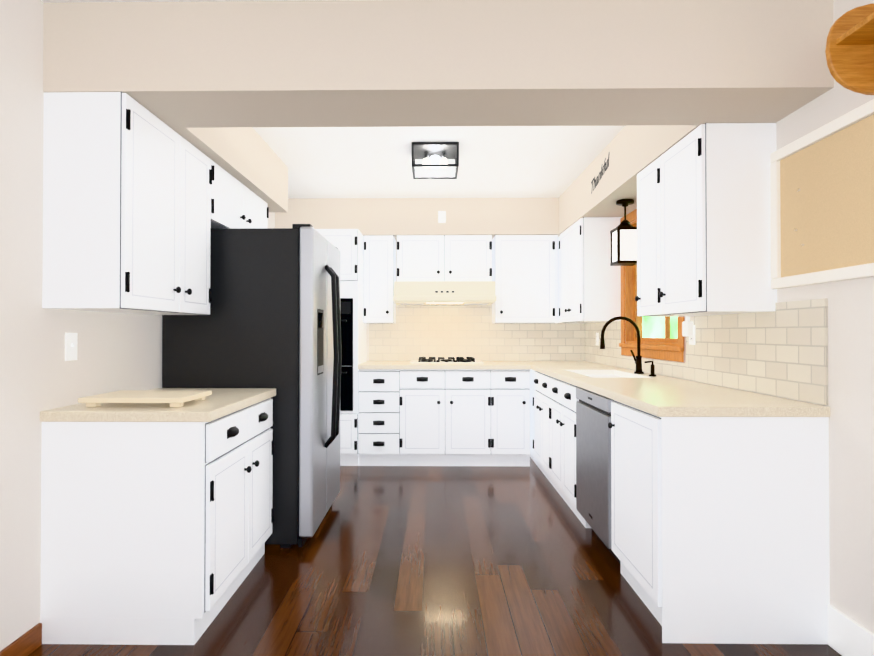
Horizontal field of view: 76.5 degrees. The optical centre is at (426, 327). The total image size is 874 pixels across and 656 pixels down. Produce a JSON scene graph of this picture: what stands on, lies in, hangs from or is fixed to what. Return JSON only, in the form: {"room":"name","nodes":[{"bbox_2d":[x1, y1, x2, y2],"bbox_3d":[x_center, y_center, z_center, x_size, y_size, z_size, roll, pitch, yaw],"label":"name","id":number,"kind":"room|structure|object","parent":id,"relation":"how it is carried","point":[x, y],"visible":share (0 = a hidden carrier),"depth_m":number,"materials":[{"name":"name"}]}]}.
{"room":"kitchen","nodes":[
{"label":"kitchen","id":0,"kind":"room"},
{"bbox_2d":[0,0,274,650],"bbox_3d":[-1.550,-0.080,1.494,0.120,2.570,8.400,0,0,1],"label":"wall","id":1,"kind":"structure","parent":0,"point":[115,352],"depth_m":2.06,"materials":[{"name":"paint"}]},
{"bbox_2d":[0,623,41,655],"bbox_3d":[-1.506,1.148,-0.240,0.014,0.085,4.715,0,0,1],"label":"baseboard","id":2,"kind":"structure","parent":1,"relation":"attached to","point":[27,643],"depth_m":2.04,"materials":[{"name":"brown wood"}]},
{"bbox_2d":[65,333,77,360],"bbox_3d":[-1.470,0.077,2.302,0.018,0.115,0.072,0,0,1],"label":"light switch","id":3,"kind":"object","parent":1,"relation":"attached to","point":[70,346],"visible":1,"depth_m":2.29,"materials":[{"name":"white plastic"}]},
{"bbox_2d":[42,92,211,314],"bbox_3d":[-1.298,-0.490,2.545,0.352,0.838,0.823,0,0,1],"label":"upper cabinet","id":4,"kind":"object","parent":1,"relation":"attached to","point":[127,180],"visible":1,"depth_m":2.14,"materials":[{"name":"white wood"}]},
{"bbox_2d":[211,160,268,228],"bbox_3d":[-1.286,-0.738,3.463,0.352,0.325,1.011,0,0,1],"label":"upper cabinet","id":5,"kind":"object","parent":1,"relation":"attached to","point":[236,203],"visible":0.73,"depth_m":3.29,"materials":[{"name":"white wood"}]},
{"bbox_2d":[41,0,624,198],"bbox_3d":[0.024,-1.315,1.484,3.268,0.100,8.400,0,0,1],"label":"ceiling","id":6,"kind":"structure","parent":0,"point":[494,162],"depth_m":4.06,"materials":[{"name":"paint"}]},
{"bbox_2d":[172,127,287,211],"bbox_3d":[-1.274,-1.075,3.405,0.383,0.346,1.770,0,0,1],"label":"ceiling soffit","id":7,"kind":"structure","parent":6,"relation":"attached to","point":[250,159],"depth_m":3.37,"materials":[{"name":"paint"}]},
{"bbox_2d":[275,198,558,239],"bbox_3d":[-0.092,-1.058,5.409,2.694,0.346,0.310,0,0,1],"label":"ceiling soffit","id":8,"kind":"structure","parent":6,"relation":"attached to","point":[395,217],"depth_m":5.25,"materials":[{"name":"paint"}]},
{"bbox_2d":[438,211,445,222],"bbox_3d":[0.148,-1.052,5.241,0.072,0.115,0.018,0,0,1],"label":"light switch","id":9,"kind":"object","parent":8,"relation":"attached to","point":[441,216],"visible":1,"depth_m":5.24,"materials":[{"name":"white plastic"}]},
{"bbox_2d":[412,142,458,178],"bbox_3d":[0.061,-1.162,3.861,0.316,0.162,0.316,0,0,1],"label":"ceiling light","id":10,"kind":"object","parent":6,"relation":"attached to","point":[435,160],"visible":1,"depth_m":3.71,"materials":[{"name":"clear glass"}]},
{"bbox_2d":[43,0,833,127],"bbox_3d":[0.035,-1.085,2.312,3.028,0.346,0.380,0,0,1],"label":"header beam","id":11,"kind":"structure","parent":6,"relation":"attached to","point":[346,63],"depth_m":2.13,"materials":[{"name":"paint"}]},
{"bbox_2d":[558,125,699,236],"bbox_3d":[1.404,-1.070,4.014,0.334,0.346,3.060,0,0,1],"label":"ceiling soffit","id":12,"kind":"object","parent":6,"relation":"attached to","point":[632,152],"depth_m":3.67,"materials":[{"name":"paint"}]},
{"bbox_2d":[591,155,608,193],"bbox_3d":[1.234,-1.095,3.936,0.002,0.091,0.451,0,-12,1],"label":"decal","id":13,"kind":"object","parent":12,"relation":"attached to","point":[601,175],"visible":1,"depth_m":3.92},
{"bbox_2d":[610,199,636,265],"bbox_3d":[1.401,-0.672,3.901,0.160,0.448,0.160,0,0,1],"label":"pendant light","id":14,"kind":"object","parent":12,"relation":"hanging from","point":[624,243],"visible":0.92,"depth_m":3.83,"materials":[{"name":"white glass"}]},
{"bbox_2d":[28,457,840,655],"bbox_3d":[0.024,1.235,1.462,3.268,0.060,8.400,0,0,1],"label":"floor","id":15,"kind":"structure","parent":0,"point":[452,561],"depth_m":2.59,"materials":[{"name":"brown wood"}]},
{"bbox_2d":[40,388,275,644],"bbox_3d":[-1.137,0.769,2.556,0.675,0.892,0.892,0,0,1],"label":"base cabinet","id":16,"kind":"object","parent":15,"relation":"on","point":[157,520],"visible":1,"depth_m":2.12,"materials":[{"name":"white wood"}]},
{"bbox_2d":[78,390,211,406],"bbox_3d":[-1.180,0.300,2.356,0.420,0.039,0.300,0,0,1],"label":"cutting board","id":17,"kind":"object","parent":16,"relation":"on","point":[176,398],"visible":1,"depth_m":2.27,"materials":[{"name":"beige wood"}]},
{"bbox_2d":[162,224,341,547],"bbox_3d":[-0.993,0.326,3.499,0.917,1.794,0.910,0,0,1],"label":"refrigerator","id":18,"kind":"object","parent":15,"relation":"on","point":[272,319],"visible":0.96,"depth_m":3.05,"materials":[{"name":"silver metal"}]},
{"bbox_2d":[315,229,366,465],"bbox_3d":[-1.022,0.177,5.221,0.835,2.122,0.685,0,0,1],"label":"tall cabinet","id":19,"kind":"object","parent":15,"relation":"on","point":[348,244],"visible":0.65,"depth_m":4.93,"materials":[{"name":"white wood"}]},
{"bbox_2d":[358,369,397,465],"bbox_3d":[-0.418,0.803,5.231,0.365,0.870,0.638,0,0,1],"label":"base cabinet","id":20,"kind":"object","parent":15,"relation":"on","point":[377,388],"depth_m":4.91,"materials":[{"name":"white wood"}]},
{"bbox_2d":[398,369,445,465],"bbox_3d":[-0.032,0.803,5.226,0.408,0.870,0.639,0,0,1],"label":"base cabinet","id":21,"kind":"object","parent":15,"relation":"on","point":[443,414],"depth_m":4.91,"materials":[{"name":"white wood"}]},
{"bbox_2d":[358,361,529,368],"bbox_3d":[0.163,0.348,5.215,1.527,0.040,0.664,0,0,1],"label":"countertop","id":22,"kind":"structure","parent":21,"relation":"on","point":[368,364],"depth_m":4.89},
{"bbox_2d":[409,357,483,363],"bbox_3d":[0.188,0.302,5.239,0.680,0.051,0.440,0,0,1],"label":"cooktop","id":23,"kind":"object","parent":22,"relation":"in","point":[443,360],"visible":1,"depth_m":5.09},
{"bbox_2d":[446,369,493,465],"bbox_3d":[0.373,0.803,5.220,0.408,0.870,0.639,0,0,1],"label":"base cabinet","id":24,"kind":"object","parent":15,"relation":"on","point":[469,392],"depth_m":4.90,"materials":[{"name":"white wood"}]},
{"bbox_2d":[494,369,529,466],"bbox_3d":[0.750,0.803,5.215,0.353,0.870,0.639,0,0,1],"label":"base cabinet","id":25,"kind":"object","parent":15,"relation":"on","point":[511,386],"depth_m":4.90,"materials":[{"name":"white wood"}]},
{"bbox_2d":[530,369,531,458],"bbox_3d":[1.266,0.803,5.200,0.638,0.870,0.656,0,0,1],"label":"base cabinet","id":26,"kind":"object","parent":15,"relation":"on","point":[530,369],"depth_m":5.13,"materials":[{"name":"white wood"}]},
{"bbox_2d":[532,369,539,468],"bbox_3d":[1.259,0.798,4.691,0.639,0.870,0.363,0,0,1],"label":"base cabinet","id":27,"kind":"object","parent":15,"relation":"on","point":[535,376],"depth_m":4.78,"materials":[{"name":"white wood"}]},
{"bbox_2d":[540,373,547,478],"bbox_3d":[1.254,0.795,4.330,0.639,0.870,0.364,0,0,1],"label":"base cabinet","id":28,"kind":"object","parent":15,"relation":"on","point":[543,380],"depth_m":4.43,"materials":[{"name":"white wood"}]},
{"bbox_2d":[548,377,559,494],"bbox_3d":[1.249,0.792,3.963,0.639,0.870,0.377,0,0,1],"label":"base cabinet","id":29,"kind":"object","parent":15,"relation":"on","point":[553,385],"depth_m":4.06,"materials":[{"name":"white wood"}]},
{"bbox_2d":[560,381,590,527],"bbox_3d":[1.244,0.789,3.579,0.639,0.870,0.397,0,0,1],"label":"base cabinet","id":30,"kind":"object","parent":15,"relation":"on","point":[568,399],"depth_m":3.61,"materials":[{"name":"white wood"}]},
{"bbox_2d":[576,387,619,563],"bbox_3d":[1.217,0.787,3.066,0.620,0.865,0.624,0,0,1],"label":"dishwasher","id":31,"kind":"object","parent":15,"relation":"on","point":[593,461],"visible":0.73,"depth_m":2.99,"materials":[{"name":"silver metal"}]},
{"bbox_2d":[607,397,829,643],"bbox_3d":[1.229,0.779,2.438,0.639,0.870,0.624,0,0,1],"label":"base cabinet","id":32,"kind":"object","parent":15,"relation":"on","point":[719,514],"depth_m":2.13,"materials":[{"name":"white wood"}]},
{"bbox_2d":[520,361,829,416],"bbox_3d":[1.239,0.336,3.825,0.656,0.040,3.414,0,0,1],"label":"countertop","id":33,"kind":"structure","parent":32,"relation":"on","point":[658,395],"depth_m":2.49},
{"bbox_2d":[568,369,647,376],"bbox_3d":[1.249,0.422,3.883,0.400,0.208,0.780,0,0,1],"label":"sink","id":34,"kind":"object","parent":33,"relation":"in","point":[587,372],"depth_m":4.26,"materials":[{"name":"white ceramic"}]},
{"bbox_2d":[600,316,643,373],"bbox_3d":[1.353,0.117,3.854,0.299,0.396,0.104,0,0,1],"label":"faucet","id":35,"kind":"object","parent":33,"relation":"on","point":[638,361],"visible":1,"depth_m":3.83,"materials":[{"name":"black metal"}]},
{"bbox_2d":[644,361,655,375],"bbox_3d":[1.452,0.263,3.592,0.073,0.099,0.044,0,0,1],"label":"soap dispenser","id":36,"kind":"object","parent":33,"relation":"on","point":[652,370],"visible":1,"depth_m":3.58,"materials":[{"name":"black metal"}]},
{"bbox_2d":[367,240,584,360],"bbox_3d":[0.078,-0.044,5.613,3.028,2.570,0.120,0,0,1],"label":"wall","id":37,"kind":"structure","parent":0,"point":[395,323],"depth_m":5.56,"materials":[{"name":"paint"}]},
{"bbox_2d":[364,235,395,322],"bbox_3d":[-0.453,-0.465,5.397,0.288,0.838,0.330,0,0,1],"label":"upper cabinet","id":38,"kind":"object","parent":37,"relation":"attached to","point":[379,271],"visible":1,"depth_m":5.26,"materials":[{"name":"white wood"}]},
{"bbox_2d":[397,235,491,281],"bbox_3d":[0.173,-0.654,5.390,0.908,0.460,0.330,0,0,1],"label":"upper cabinet","id":39,"kind":"object","parent":37,"relation":"attached to","point":[444,257],"visible":0.94,"depth_m":5.26,"materials":[{"name":"white wood"}]},
{"bbox_2d":[393,281,495,304],"bbox_3d":[0.171,-0.326,5.298,0.940,0.196,0.488,0,0,1],"label":"range hood","id":40,"kind":"object","parent":39,"relation":"attached to","point":[444,292],"visible":1,"depth_m":5.07,"materials":[{"name":"beige metal"}]},
{"bbox_2d":[369,305,584,360],"bbox_3d":[0.501,0.050,5.542,2.158,0.554,0.010,0,0,1],"label":"wall tile","id":41,"kind":"structure","parent":37,"relation":"attached to","point":[415,332],"depth_m":5.54,"materials":[{"name":"beige tile"}]},
{"bbox_2d":[492,235,557,322],"bbox_3d":[0.952,-0.465,5.378,0.598,0.838,0.330,0,0,1],"label":"upper cabinet","id":42,"kind":"object","parent":37,"relation":"attached to","point":[525,273],"visible":0.98,"depth_m":5.25,"materials":[{"name":"white wood"}]},
{"bbox_2d":[587,0,873,633],"bbox_3d":[1.597,-0.080,1.453,0.120,2.570,8.400,0,0,1],"label":"wall","id":43,"kind":"structure","parent":0,"point":[851,406],"depth_m":2.03,"materials":[{"name":"paint"}]},
{"bbox_2d":[558,217,621,322],"bbox_3d":[1.402,-0.469,4.992,0.360,0.838,1.090,0,0,1],"label":"upper cabinet","id":44,"kind":"object","parent":43,"relation":"attached to","point":[589,283],"visible":0.92,"depth_m":4.45,"materials":[{"name":"white wood"}]},
{"bbox_2d":[619,209,683,361],"bbox_3d":[1.611,-0.336,3.883,0.156,1.095,1.105,0,0,1],"label":"window","id":45,"kind":"structure","parent":43,"relation":"in","point":[657,334],"depth_m":4.09,"materials":[{"name":"brown wood"}]},
{"bbox_2d":[635,123,776,316],"bbox_3d":[1.374,-0.487,2.844,0.360,0.838,0.793,0,0,1],"label":"upper cabinet","id":46,"kind":"object","parent":43,"relation":"attached to","point":[703,220],"visible":1,"depth_m":2.45,"materials":[{"name":"white wood"}]},
{"bbox_2d":[585,298,827,404],"bbox_3d":[1.564,0.106,3.827,0.010,0.411,3.390,0,0,1],"label":"wall tile","id":47,"kind":"structure","parent":43,"relation":"attached to","point":[781,350],"depth_m":2.60,"materials":[{"name":"beige tile"}]},
{"bbox_2d":[596,333,598,344],"bbox_3d":[1.570,0.102,5.092,0.008,0.115,0.072,0,0,1],"label":"outlet","id":48,"kind":"object","parent":47,"relation":"attached to","point":[597,338],"visible":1,"depth_m":5.07,"materials":[{"name":"white plastic"}]},
{"bbox_2d":[682,317,694,344],"bbox_3d":[1.525,0.014,3.223,0.048,0.168,0.072,0,0,1],"label":"electrical outlet","id":49,"kind":"object","parent":47,"relation":"attached to","point":[687,327],"depth_m":3.20,"materials":[{"name":"white plastic"}]},
{"bbox_2d":[770,99,873,288],"bbox_3d":[1.527,-0.475,1.962,0.030,0.600,0.970,0,0,1],"label":"bulletin board","id":50,"kind":"object","parent":43,"relation":"attached to","point":[822,200],"visible":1,"depth_m":2.12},
{"bbox_2d":[825,4,873,94],"bbox_3d":[1.437,-0.938,1.390,0.195,0.304,0.955,0,0,1],"label":"shelf rack","id":51,"kind":"object","parent":43,"relation":"attached to","point":[849,51],"visible":1,"depth_m":1.85,"materials":[{"name":"brown wood"}]},
{"bbox_2d":[827,604,873,655],"bbox_3d":[1.508,1.113,-0.259,0.014,0.155,4.755,0,0,1],"label":"baseboard","id":52,"kind":"structure","parent":43,"relation":"attached to","point":[848,636],"depth_m":2.01,"materials":[{"name":"white wood"}]}
]}

